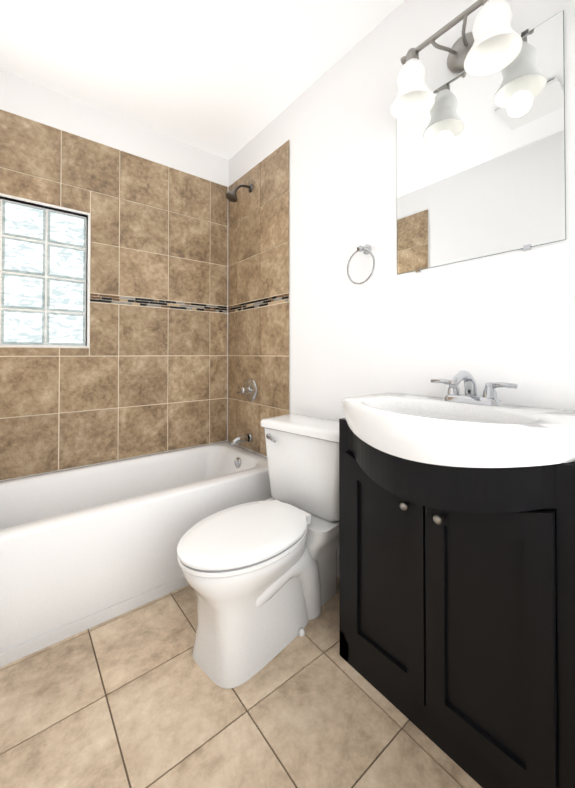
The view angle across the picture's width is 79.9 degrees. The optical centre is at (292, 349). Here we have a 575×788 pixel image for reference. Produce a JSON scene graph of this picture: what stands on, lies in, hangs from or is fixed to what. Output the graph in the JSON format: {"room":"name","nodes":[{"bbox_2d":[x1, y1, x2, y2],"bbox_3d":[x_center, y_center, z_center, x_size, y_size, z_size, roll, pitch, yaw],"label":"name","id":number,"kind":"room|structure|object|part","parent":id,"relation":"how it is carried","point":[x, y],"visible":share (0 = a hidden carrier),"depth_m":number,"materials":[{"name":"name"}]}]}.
{"room":"bathroom","nodes":[
{"label":"bathroom","id":0,"kind":"room"},
{"bbox_2d":[0,69,228,480],"bbox_3d":[-1.162,-0.168,2.209,1.840,2.680,0.120,1,-1,-39],"label":"wall","id":1,"kind":"structure","parent":0,"point":[25,98],"depth_m":2.14,"materials":[{"name":"white paint"}]},
{"bbox_2d":[0,193,90,347],"bbox_3d":[-1.510,-0.419,1.925,0.624,0.814,0.137,1,-1,-39],"label":"window","id":2,"kind":"structure","parent":1,"relation":"in","point":[44,301],"depth_m":1.96,"materials":[{"name":"white"}]},
{"bbox_2d":[0,302,226,480],"bbox_3d":[-1.124,0.203,2.148,1.586,0.981,0.004,1,-1,-39],"label":"wall tiles","id":3,"kind":"structure","parent":1,"relation":"attached to","point":[132,381],"depth_m":2.16,"materials":[{"name":"beige tile"}]},
{"bbox_2d":[0,109,227,312],"bbox_3d":[-1.123,-0.779,2.160,1.586,0.985,0.005,1,-1,-39],"label":"wall tiles","id":4,"kind":"structure","parent":1,"relation":"attached to","point":[158,235],"depth_m":2.22,"materials":[{"name":"beige tile"}]},
{"bbox_2d":[0,0,404,159],"bbox_3d":[-0.227,-1.553,1.073,1.840,0.100,3.090,1,-1,-39],"label":"ceiling","id":5,"kind":"structure","parent":0,"point":[227,79],"depth_m":1.73,"materials":[{"name":"white paint"}]},
{"bbox_2d":[228,0,574,554],"bbox_3d":[0.479,-0.177,1.550,0.120,2.680,2.970,1,-1,-39],"label":"wall","id":6,"kind":"structure","parent":0,"point":[507,317],"depth_m":1.53,"materials":[{"name":"white paint"}]},
{"bbox_2d":[228,302,288,455],"bbox_3d":[-0.263,0.206,2.353,0.004,0.981,0.756,1,-1,-39],"label":"wall tiles","id":7,"kind":"structure","parent":6,"relation":"attached to","point":[258,346],"depth_m":2.32,"materials":[{"name":"beige tile"}]},
{"bbox_2d":[231,433,252,445],"bbox_3d":[-0.355,0.613,2.332,0.154,0.074,0.064,1,-1,-39],"label":"tub spout","id":8,"kind":"object","parent":7,"relation":"attached to","point":[236,440],"visible":1,"depth_m":2.32,"materials":[{"name":"silver metal"}]},
{"bbox_2d":[237,378,256,401],"bbox_3d":[-0.324,0.279,2.361,0.075,0.164,0.164,1,-1,-39],"label":"shower valve","id":9,"kind":"object","parent":7,"relation":"attached to","point":[249,389],"visible":1,"depth_m":2.35,"materials":[{"name":"silver metal"}]},
{"bbox_2d":[228,140,288,312],"bbox_3d":[-0.263,-0.777,2.365,0.005,0.985,0.756,1,-1,-39],"label":"wall tiles","id":10,"kind":"structure","parent":6,"relation":"attached to","point":[258,246],"depth_m":2.30,"materials":[{"name":"beige tile"}]},
{"bbox_2d":[226,184,252,202],"bbox_3d":[-0.369,-1.081,2.342,0.190,0.162,0.086,1,-1,-39],"label":"shower head","id":11,"kind":"object","parent":10,"relation":"attached to","point":[231,196],"visible":1,"depth_m":2.32},
{"bbox_2d":[337,555,338,576],"bbox_3d":[0.199,1.096,1.772,0.013,0.100,0.693,1,-1,-39],"label":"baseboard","id":12,"kind":"structure","parent":6,"relation":"attached to","point":[337,565],"depth_m":1.72,"materials":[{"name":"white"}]},
{"bbox_2d":[347,244,374,284],"bbox_3d":[0.327,-0.398,1.597,0.059,0.194,0.165,1,-1,-39],"label":"towel ring","id":13,"kind":"object","parent":6,"relation":"attached to","point":[366,249],"visible":1,"depth_m":1.59,"materials":[{"name":"silver metal"}]},
{"bbox_2d":[390,0,522,119],"bbox_3d":[0.557,-1.041,1.206,0.205,0.236,0.441,1,-1,-39],"label":"sconce","id":14,"kind":"object","parent":6,"relation":"attached to","point":[491,43],"visible":1,"depth_m":1.15,"materials":[{"name":"white glass"}]},
{"bbox_2d":[396,10,565,274],"bbox_3d":[0.634,-0.676,1.261,0.009,0.714,0.585,1,-1,-39],"label":"frameless mirror","id":15,"kind":"object","parent":6,"relation":"attached to","point":[481,168],"visible":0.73,"depth_m":1.20,"materials":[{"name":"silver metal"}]},
{"bbox_3d":[-0.227,1.199,1.037,1.840,0.115,3.090,1,-1,-39],"label":"floor","id":16,"kind":"structure","parent":0,"visible":0},
{"bbox_2d":[0,577,481,787],"bbox_3d":[-0.227,1.139,1.038,1.600,0.004,2.850,1,-1,-39],"label":"floor","id":17,"kind":"structure","parent":16,"relation":"on","point":[137,697],"depth_m":1.05,"materials":[{"name":"brown tile"}]},
{"bbox_2d":[0,441,272,666],"bbox_3d":[-0.885,0.920,1.853,1.572,0.455,0.756,1,-1,-39],"label":"bathtub","id":18,"kind":"object","parent":17,"relation":"on","point":[84,548],"visible":0.71,"depth_m":1.54,"materials":[{"name":"white ceramic"}]},
{"bbox_2d":[177,414,338,688],"bbox_3d":[-0.108,0.748,1.500,0.850,0.796,0.549,1,-1,-39],"label":"toilet","id":19,"kind":"object","parent":17,"relation":"on","point":[260,577],"visible":0.9,"depth_m":1.32,"materials":[{"name":"white ceramic"}]},
{"bbox_3d":[-0.184,0.723,1.359,0.555,0.050,0.407,1,-1,-39],"label":"seat","id":20,"kind":"part","parent":19,"relation":"part of","materials":[{"name":"white plastic"}]},
{"bbox_3d":[-0.110,0.435,1.687,0.024,0.031,0.085,1,-1,-39],"label":"handle","id":21,"kind":"part","parent":19,"relation":"part of","materials":[{"name":"silver metal"}]},
{"bbox_3d":[0.097,0.550,1.669,0.322,0.397,0.550,1,-1,-39],"label":"tank","id":22,"kind":"part","parent":19,"relation":"part of","materials":[{"name":"white ceramic"}]},
{"bbox_2d":[339,370,574,787],"bbox_3d":[0.471,0.603,1.070,0.477,1.069,0.730,1,-1,-39],"label":"bathroom vanity","id":23,"kind":"object","parent":17,"relation":"on","point":[457,567],"visible":1,"depth_m":0.90,"materials":[{"name":"black paint"}]},
{"bbox_3d":[0.291,0.702,1.123,0.018,0.671,0.304,1,-1,-39],"label":"door","id":24,"kind":"part","parent":23,"relation":"part of","materials":[{"name":"black paint"}]},
{"bbox_3d":[0.370,0.468,0.990,0.030,0.027,0.134,1,-1,-39],"label":"knob","id":25,"kind":"part","parent":23,"relation":"part of","materials":[{"name":"silver metal"}]},
{"bbox_2d":[431,370,517,405],"bbox_3d":[0.569,0.125,1.142,0.167,0.112,0.281,1,-1,-39],"label":"faucet","id":26,"kind":"object","parent":23,"relation":"on","point":[453,397],"depth_m":1.15,"materials":[{"name":"silver metal"}]},
{"bbox_3d":[0.487,0.699,0.881,0.018,0.671,0.304,1,-1,-39],"label":"door","id":27,"kind":"part","parent":23,"relation":"part of","materials":[{"name":"black paint"}]}
]}

